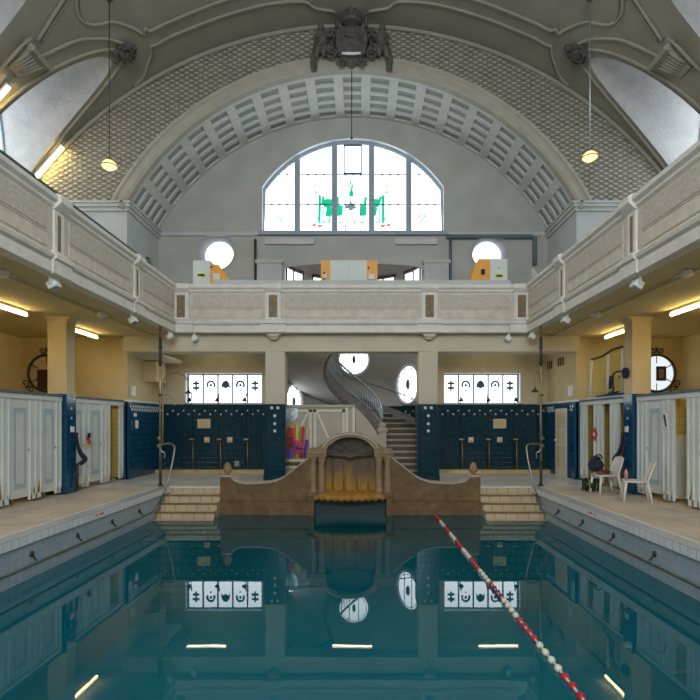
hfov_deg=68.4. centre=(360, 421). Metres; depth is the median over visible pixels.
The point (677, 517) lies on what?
floor
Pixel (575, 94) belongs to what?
trim
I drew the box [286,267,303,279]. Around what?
window
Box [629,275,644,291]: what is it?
floodlight
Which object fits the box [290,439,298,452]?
belt
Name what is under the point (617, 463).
plastic chair
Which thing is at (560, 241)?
wall
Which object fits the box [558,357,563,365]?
air vent
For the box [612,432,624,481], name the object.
hose
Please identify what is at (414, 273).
window
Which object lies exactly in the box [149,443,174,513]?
handrail
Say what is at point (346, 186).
window
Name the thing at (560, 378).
wall
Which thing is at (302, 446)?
belt
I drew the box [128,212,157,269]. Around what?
wall
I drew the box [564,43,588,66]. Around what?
cartouche
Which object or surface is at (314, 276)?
window
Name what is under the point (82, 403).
cabin
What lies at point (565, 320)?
floodlight
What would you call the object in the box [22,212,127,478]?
wall
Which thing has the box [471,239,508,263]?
window
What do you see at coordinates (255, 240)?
pipe
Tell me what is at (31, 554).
grab rail
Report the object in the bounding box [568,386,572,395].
switch box
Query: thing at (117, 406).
door
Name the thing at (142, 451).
tiled wall
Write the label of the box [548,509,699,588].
grab rail
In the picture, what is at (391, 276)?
window
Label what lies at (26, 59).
corbel
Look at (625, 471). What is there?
drink bottle
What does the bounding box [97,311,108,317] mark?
lamp
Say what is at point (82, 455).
hose
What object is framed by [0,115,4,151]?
window
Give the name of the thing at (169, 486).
trim
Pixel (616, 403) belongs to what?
cabin
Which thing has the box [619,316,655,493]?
column
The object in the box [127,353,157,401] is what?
wall
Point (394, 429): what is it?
spiral staircase
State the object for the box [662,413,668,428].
poster
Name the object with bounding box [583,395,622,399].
board
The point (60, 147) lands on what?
fluorescent light
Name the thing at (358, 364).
window
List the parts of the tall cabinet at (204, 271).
control panel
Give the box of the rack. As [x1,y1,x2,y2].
[289,426,307,467]
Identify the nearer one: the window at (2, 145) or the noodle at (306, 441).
the window at (2, 145)
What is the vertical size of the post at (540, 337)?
3.870 m
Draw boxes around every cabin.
[0,389,11,506]
[10,390,43,499]
[42,393,62,492]
[76,396,90,486]
[90,397,111,482]
[579,399,592,477]
[592,398,609,482]
[608,396,622,486]
[635,392,661,494]
[660,390,686,500]
[685,388,699,507]
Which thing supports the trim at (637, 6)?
attached to the ceiling at (33, 15)
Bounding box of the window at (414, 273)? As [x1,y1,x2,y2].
[403,267,420,279]
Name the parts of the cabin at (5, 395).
rail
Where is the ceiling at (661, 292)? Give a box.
[534,247,699,337]
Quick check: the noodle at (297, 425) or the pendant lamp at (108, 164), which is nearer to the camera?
the pendant lamp at (108, 164)
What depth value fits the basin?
11.91 m
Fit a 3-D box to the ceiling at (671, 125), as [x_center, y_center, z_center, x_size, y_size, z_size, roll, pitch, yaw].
[7.315,-7.500,12.720,3.270,2.900,1.720,0,0,0]
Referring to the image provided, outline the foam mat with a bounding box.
[595,393,623,397]
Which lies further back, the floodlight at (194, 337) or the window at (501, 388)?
the window at (501, 388)
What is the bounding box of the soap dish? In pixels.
[468,437,473,441]
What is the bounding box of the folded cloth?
[595,469,613,473]
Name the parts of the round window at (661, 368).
pane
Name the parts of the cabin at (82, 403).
inset panel, inset frame, door, rail, panel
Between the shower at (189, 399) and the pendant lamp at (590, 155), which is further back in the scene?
the shower at (189, 399)
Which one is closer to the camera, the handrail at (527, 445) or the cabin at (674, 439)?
the cabin at (674, 439)
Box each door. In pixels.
[110,399,123,477]
[554,405,569,477]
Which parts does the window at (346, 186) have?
green glass, red glass, pale glass, grey glass, teal glass, sill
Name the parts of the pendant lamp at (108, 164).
lamp shade, rod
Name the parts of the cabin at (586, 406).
panel, rail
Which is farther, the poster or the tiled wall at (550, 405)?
the tiled wall at (550, 405)
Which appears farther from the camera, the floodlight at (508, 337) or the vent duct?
the vent duct
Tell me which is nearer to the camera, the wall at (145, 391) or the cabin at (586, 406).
the cabin at (586, 406)
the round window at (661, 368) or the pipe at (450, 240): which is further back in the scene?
the pipe at (450, 240)
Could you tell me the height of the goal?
1.133 m
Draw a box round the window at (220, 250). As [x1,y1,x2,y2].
[197,236,234,268]
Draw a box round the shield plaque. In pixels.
[289,408,297,421]
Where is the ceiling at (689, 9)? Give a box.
[671,0,699,37]
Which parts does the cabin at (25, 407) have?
door, inset panel, inset frame, rail, panel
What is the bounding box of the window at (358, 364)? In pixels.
[337,354,370,376]
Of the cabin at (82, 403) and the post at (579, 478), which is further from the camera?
the post at (579, 478)
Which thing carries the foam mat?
on the board at (616, 395)
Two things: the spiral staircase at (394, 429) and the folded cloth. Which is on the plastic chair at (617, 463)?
the folded cloth
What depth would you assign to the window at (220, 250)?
16.40 m
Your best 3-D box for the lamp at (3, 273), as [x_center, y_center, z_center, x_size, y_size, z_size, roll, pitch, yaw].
[-5.500,-2.265,8.000,0.200,0.110,0.400,0,0,0]
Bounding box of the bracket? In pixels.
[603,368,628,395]
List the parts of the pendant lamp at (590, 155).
rod, lamp shade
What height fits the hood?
0.080 m
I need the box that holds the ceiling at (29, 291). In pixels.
[0,254,167,337]
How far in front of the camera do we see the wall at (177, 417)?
15.98 m
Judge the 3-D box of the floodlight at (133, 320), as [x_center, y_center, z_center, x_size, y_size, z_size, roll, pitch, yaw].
[-4.910,-2.210,11.100,0.177,0.220,0.220,0,0,0]
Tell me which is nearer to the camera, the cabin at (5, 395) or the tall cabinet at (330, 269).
the cabin at (5, 395)
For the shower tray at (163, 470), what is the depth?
15.68 m
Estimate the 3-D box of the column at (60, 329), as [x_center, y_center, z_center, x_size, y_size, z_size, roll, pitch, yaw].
[-6.525,-0.360,11.225,0.634,3.820,0.390,0,0,0]
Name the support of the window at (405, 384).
in the wall at (383, 369)
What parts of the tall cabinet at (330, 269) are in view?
control panel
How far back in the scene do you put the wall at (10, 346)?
13.45 m
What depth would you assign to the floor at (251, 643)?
8.98 m
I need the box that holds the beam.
[123,334,579,353]
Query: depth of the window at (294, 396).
16.86 m
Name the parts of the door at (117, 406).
rail, panel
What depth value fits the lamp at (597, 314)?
10.84 m
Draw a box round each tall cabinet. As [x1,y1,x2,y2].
[193,260,229,283]
[321,260,376,279]
[468,259,506,279]
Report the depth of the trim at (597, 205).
13.85 m
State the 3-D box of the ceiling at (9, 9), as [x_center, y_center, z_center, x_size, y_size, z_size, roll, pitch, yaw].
[-7.815,-7.500,9.950,3.270,2.900,1.720,0,0,0]
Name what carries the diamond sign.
attached to the cabin at (601, 406)
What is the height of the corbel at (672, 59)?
0.802 m
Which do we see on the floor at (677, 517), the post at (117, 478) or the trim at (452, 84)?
the post at (117, 478)
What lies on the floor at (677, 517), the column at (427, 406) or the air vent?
the column at (427, 406)
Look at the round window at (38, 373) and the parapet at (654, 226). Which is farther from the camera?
the round window at (38, 373)
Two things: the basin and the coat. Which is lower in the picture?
the basin
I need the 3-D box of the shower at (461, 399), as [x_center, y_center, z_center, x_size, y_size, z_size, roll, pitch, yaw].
[3.090,0.309,15.818,0.180,2.362,0.268,0,0,0]
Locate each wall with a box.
[0,333,21,390]
[0,493,167,699]
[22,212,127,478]
[124,400,158,478]
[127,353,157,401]
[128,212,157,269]
[155,404,263,472]
[158,118,547,283]
[158,264,547,432]
[220,458,312,540]
[223,512,480,586]
[388,457,480,540]
[439,404,550,472]
[533,493,699,699]
[546,400,578,478]
[548,212,575,264]
[548,353,575,401]
[576,212,680,478]
[681,333,699,389]
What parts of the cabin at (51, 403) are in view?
door, inset panel, inset frame, rail, panel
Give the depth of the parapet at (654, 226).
8.26 m
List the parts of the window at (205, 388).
pane, pane, pane, pane, pane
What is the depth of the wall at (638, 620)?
7.76 m
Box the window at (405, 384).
[395,364,415,404]
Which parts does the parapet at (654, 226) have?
moulding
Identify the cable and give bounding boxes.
[351,71,352,139]
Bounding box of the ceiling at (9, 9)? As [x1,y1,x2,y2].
[0,0,25,34]
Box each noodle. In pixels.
[296,424,298,457]
[300,427,303,457]
[303,440,307,457]
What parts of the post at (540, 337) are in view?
spray arm, post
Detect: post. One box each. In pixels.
[116,402,125,479]
[156,326,191,485]
[531,326,544,485]
[578,402,582,479]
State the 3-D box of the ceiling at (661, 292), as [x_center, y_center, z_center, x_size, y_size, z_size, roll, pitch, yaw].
[6.567,-2.385,3.950,4.165,0.230,19.900,0,0,0]
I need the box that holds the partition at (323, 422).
[289,405,354,471]
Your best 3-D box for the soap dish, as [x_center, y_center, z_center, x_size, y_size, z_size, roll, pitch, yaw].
[3.410,0.550,15.917,0.160,0.160,0.126,0,0,0]
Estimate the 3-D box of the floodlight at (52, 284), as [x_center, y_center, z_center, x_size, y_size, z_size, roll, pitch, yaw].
[-4.910,-2.210,8.230,0.177,0.220,0.220,0,0,0]
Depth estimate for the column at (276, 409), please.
13.62 m
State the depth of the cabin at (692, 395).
9.13 m
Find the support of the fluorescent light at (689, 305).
attached to the ceiling at (661, 292)
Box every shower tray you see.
[155,469,263,472]
[439,469,550,472]
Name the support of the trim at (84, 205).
attached to the wall at (101, 363)
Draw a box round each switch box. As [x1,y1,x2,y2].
[131,386,135,395]
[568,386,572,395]
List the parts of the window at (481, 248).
pane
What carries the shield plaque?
attached to the partition at (323, 422)
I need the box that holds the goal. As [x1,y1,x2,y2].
[589,346,623,397]
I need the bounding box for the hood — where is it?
[132,354,181,362]
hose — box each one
[74,432,87,487]
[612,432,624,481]
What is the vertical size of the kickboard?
0.265 m
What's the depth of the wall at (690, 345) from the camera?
13.52 m
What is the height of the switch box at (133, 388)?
0.280 m
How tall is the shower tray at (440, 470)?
0.090 m
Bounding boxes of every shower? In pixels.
[187,394,194,468]
[215,394,221,468]
[242,394,248,468]
[458,394,463,468]
[485,394,490,468]
[513,394,518,468]
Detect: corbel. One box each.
[0,37,53,77]
[646,37,699,76]
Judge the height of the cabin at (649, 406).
2.130 m
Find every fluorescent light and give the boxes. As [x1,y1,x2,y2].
[0,82,11,99]
[0,301,28,315]
[34,144,64,177]
[75,326,98,338]
[604,327,623,338]
[668,299,699,315]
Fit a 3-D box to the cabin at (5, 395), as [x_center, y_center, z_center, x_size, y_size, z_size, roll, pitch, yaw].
[-7.035,0.485,8.920,1.350,2.130,0.940,0,0,0]
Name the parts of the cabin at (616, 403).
panel, rail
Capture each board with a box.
[197,419,209,427]
[493,419,505,427]
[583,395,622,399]
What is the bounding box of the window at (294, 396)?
[287,384,303,404]
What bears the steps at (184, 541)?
on the floor at (251, 643)
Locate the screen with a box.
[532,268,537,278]
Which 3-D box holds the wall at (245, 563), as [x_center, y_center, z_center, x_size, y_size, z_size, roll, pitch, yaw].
[-0.250,2.862,12.610,9.300,2.375,0.180,0,0,0]
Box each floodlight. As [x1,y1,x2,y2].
[46,275,61,291]
[128,313,138,324]
[166,330,174,339]
[191,333,198,341]
[504,333,511,341]
[528,330,536,339]
[560,313,570,324]
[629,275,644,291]
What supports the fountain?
on the floor at (677, 517)
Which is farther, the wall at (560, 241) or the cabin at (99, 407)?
the wall at (560, 241)
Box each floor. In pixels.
[0,473,699,541]
[52,587,635,699]
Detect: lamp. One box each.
[0,269,16,277]
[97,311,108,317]
[100,0,117,170]
[581,0,598,162]
[590,311,601,317]
[674,269,693,277]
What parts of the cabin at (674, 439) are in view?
panel, rail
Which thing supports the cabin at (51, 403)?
on the floor at (677, 517)
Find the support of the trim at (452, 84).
attached to the ceiling at (620, 170)
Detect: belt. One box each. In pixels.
[289,427,293,446]
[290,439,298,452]
[296,442,303,453]
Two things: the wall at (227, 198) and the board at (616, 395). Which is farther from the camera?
the wall at (227, 198)
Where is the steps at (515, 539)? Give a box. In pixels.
[478,488,556,609]
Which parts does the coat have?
crown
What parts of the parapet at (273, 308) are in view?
wall panel, rail, moulding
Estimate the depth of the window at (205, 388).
16.22 m
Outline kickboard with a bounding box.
[289,449,293,457]
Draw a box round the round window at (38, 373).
[23,347,47,392]
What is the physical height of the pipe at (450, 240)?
3.150 m
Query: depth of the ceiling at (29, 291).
10.48 m
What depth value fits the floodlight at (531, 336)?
13.07 m
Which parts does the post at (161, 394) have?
post, spray arm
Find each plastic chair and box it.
[589,456,623,494]
[620,461,655,503]
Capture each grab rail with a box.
[0,509,149,579]
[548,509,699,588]
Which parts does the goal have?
post, post, post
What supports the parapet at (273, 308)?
on the ceiling
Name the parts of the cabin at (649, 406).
panel, rail, door, inset panel, inset frame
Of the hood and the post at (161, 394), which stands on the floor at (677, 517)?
the post at (161, 394)
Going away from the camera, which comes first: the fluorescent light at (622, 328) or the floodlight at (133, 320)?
the floodlight at (133, 320)
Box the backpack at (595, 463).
[588,454,603,471]
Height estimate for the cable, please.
1.840 m
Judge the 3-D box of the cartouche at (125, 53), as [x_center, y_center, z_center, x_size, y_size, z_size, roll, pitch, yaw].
[-5.836,-9.082,12.718,0.544,0.430,0.556,0,0,-41]
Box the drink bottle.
[624,468,627,478]
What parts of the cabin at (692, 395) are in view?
rail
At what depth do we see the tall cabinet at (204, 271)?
13.72 m
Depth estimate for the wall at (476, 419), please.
15.98 m
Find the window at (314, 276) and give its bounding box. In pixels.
[312,274,320,279]
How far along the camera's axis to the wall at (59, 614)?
7.96 m
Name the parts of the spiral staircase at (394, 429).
rail, handrail, infill panel, wall rail, wall skirting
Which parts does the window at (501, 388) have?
pane, pane, pane, pane, pane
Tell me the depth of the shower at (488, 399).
15.90 m
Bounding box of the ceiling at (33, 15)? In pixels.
[0,0,699,172]
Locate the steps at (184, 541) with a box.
[141,488,222,609]
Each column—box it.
[43,316,79,493]
[263,352,288,480]
[415,352,439,480]
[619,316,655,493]
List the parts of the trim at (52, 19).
groin moulding, lunette moulding, cartouche moulding, border moulding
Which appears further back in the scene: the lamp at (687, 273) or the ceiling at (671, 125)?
the ceiling at (671, 125)
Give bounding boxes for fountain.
[306,432,394,550]
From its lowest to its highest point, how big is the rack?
1.436 m
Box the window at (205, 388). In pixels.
[185,373,262,403]
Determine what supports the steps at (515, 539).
on the floor at (251, 643)
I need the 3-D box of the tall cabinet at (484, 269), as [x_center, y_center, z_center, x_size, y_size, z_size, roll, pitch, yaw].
[3.425,-3.425,14.002,0.950,1.850,0.595,0,0,0]
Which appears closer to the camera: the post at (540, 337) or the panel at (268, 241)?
the post at (540, 337)
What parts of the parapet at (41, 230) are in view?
moulding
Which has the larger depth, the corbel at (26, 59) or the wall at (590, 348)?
the wall at (590, 348)
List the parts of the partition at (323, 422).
door, brace frame, cornice, door, brace frame, post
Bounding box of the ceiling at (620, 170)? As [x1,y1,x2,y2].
[41,29,657,199]
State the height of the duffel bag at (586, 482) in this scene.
0.307 m
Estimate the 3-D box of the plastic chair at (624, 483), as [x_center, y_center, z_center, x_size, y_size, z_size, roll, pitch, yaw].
[5.404,1.149,10.030,0.603,0.809,0.469,0,0,20]
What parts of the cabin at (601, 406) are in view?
panel, rail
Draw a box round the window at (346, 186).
[258,138,447,235]
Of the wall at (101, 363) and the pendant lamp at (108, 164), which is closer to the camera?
the pendant lamp at (108, 164)
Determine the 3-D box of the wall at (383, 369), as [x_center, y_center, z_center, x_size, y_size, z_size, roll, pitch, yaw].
[-0.250,-2.000,17.150,12.100,7.100,2.300,0,0,0]
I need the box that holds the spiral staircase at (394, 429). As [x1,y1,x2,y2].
[287,354,415,473]
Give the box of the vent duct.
[132,354,181,382]
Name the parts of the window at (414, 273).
pane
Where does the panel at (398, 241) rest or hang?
attached to the wall at (227, 198)
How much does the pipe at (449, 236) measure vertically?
0.950 m
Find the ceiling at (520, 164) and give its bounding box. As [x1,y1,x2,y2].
[132,74,571,227]
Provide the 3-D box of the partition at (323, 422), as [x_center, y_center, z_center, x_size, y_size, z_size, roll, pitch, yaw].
[-1.360,0.525,15.000,2.380,2.050,0.200,0,0,0]
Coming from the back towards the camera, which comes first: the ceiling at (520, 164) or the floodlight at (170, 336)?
the ceiling at (520, 164)
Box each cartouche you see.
[111,43,136,64]
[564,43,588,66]
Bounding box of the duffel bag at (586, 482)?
[581,478,599,490]
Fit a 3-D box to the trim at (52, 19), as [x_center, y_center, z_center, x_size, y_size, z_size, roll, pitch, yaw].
[-4.764,-8.556,12.036,8.265,4.351,3.711,0,0,0]
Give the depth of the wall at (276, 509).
12.07 m
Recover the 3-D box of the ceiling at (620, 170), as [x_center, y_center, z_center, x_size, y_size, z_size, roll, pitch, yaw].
[-0.250,-8.335,13.900,18.000,4.870,0.001,0,0,0]
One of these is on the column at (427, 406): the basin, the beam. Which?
the beam
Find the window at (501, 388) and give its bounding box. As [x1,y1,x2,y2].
[443,373,520,403]
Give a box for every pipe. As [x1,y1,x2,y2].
[254,239,256,279]
[446,234,536,265]
[449,239,451,279]
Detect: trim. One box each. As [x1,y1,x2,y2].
[0,0,336,173]
[0,487,169,553]
[39,23,661,178]
[68,200,162,238]
[111,56,592,209]
[159,232,546,279]
[169,486,531,487]
[366,0,699,168]
[531,487,699,560]
[543,200,621,238]
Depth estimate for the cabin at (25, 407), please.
9.86 m
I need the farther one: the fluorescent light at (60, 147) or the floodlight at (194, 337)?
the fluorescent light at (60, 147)
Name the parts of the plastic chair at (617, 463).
leg, seat, leg, backrest, leg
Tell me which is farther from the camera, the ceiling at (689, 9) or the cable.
the cable
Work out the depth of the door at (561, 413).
14.63 m
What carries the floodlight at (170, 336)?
attached to the parapet at (41, 230)
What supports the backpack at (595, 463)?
on the plastic chair at (617, 463)
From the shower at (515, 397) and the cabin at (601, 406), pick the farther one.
the shower at (515, 397)
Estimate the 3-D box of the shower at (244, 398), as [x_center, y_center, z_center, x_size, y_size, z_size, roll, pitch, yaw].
[-3.550,0.309,15.818,0.180,2.362,0.268,0,0,0]
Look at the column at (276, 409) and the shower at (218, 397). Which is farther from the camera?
the shower at (218, 397)
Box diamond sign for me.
[591,428,597,440]
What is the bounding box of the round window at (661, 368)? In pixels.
[651,347,680,392]
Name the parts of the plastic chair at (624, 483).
leg, leg, seat, leg, leg, backrest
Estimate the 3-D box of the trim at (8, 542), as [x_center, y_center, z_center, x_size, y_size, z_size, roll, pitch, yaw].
[-4.713,1.609,7.150,0.295,0.133,10.300,0,0,0]
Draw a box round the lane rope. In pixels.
[434,514,585,699]
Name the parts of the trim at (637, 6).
border moulding, cartouche moulding, lunette moulding, groin moulding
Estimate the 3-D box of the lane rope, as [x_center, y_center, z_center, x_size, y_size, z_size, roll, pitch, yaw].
[1.730,2.160,7.075,0.071,0.071,9.950,0,0,0]
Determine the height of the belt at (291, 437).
0.600 m
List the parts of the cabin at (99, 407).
inset panel, inset frame, door, rail, panel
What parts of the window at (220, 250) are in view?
pane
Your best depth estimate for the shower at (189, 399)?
15.91 m
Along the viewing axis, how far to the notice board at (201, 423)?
15.95 m
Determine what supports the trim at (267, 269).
attached to the wall at (227, 198)
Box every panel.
[265,238,313,244]
[395,238,436,244]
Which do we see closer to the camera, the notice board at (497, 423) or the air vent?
the air vent
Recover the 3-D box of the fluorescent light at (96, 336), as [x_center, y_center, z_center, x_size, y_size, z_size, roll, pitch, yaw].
[-6.800,-2.207,12.650,0.070,0.126,1.300,0,0,0]
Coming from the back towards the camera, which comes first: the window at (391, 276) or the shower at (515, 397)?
the window at (391, 276)
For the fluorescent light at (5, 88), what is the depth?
11.43 m
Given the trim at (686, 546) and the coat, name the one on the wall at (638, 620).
the trim at (686, 546)
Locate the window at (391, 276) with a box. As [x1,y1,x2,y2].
[377,274,395,279]
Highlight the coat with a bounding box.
[310,7,392,72]
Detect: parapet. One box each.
[0,149,176,331]
[167,280,534,340]
[526,139,699,331]
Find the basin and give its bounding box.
[313,490,386,502]
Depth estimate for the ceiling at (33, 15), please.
12.59 m
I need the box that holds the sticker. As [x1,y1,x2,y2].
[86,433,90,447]
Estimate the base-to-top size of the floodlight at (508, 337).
0.220 m
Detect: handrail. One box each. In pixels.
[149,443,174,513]
[526,443,548,514]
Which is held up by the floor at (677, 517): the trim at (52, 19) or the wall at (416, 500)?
the wall at (416, 500)
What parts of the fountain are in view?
panel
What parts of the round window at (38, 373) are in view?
pane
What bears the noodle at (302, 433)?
in the rack
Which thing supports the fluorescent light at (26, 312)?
attached to the ceiling at (29, 291)
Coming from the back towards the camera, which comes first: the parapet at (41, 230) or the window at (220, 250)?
the window at (220, 250)

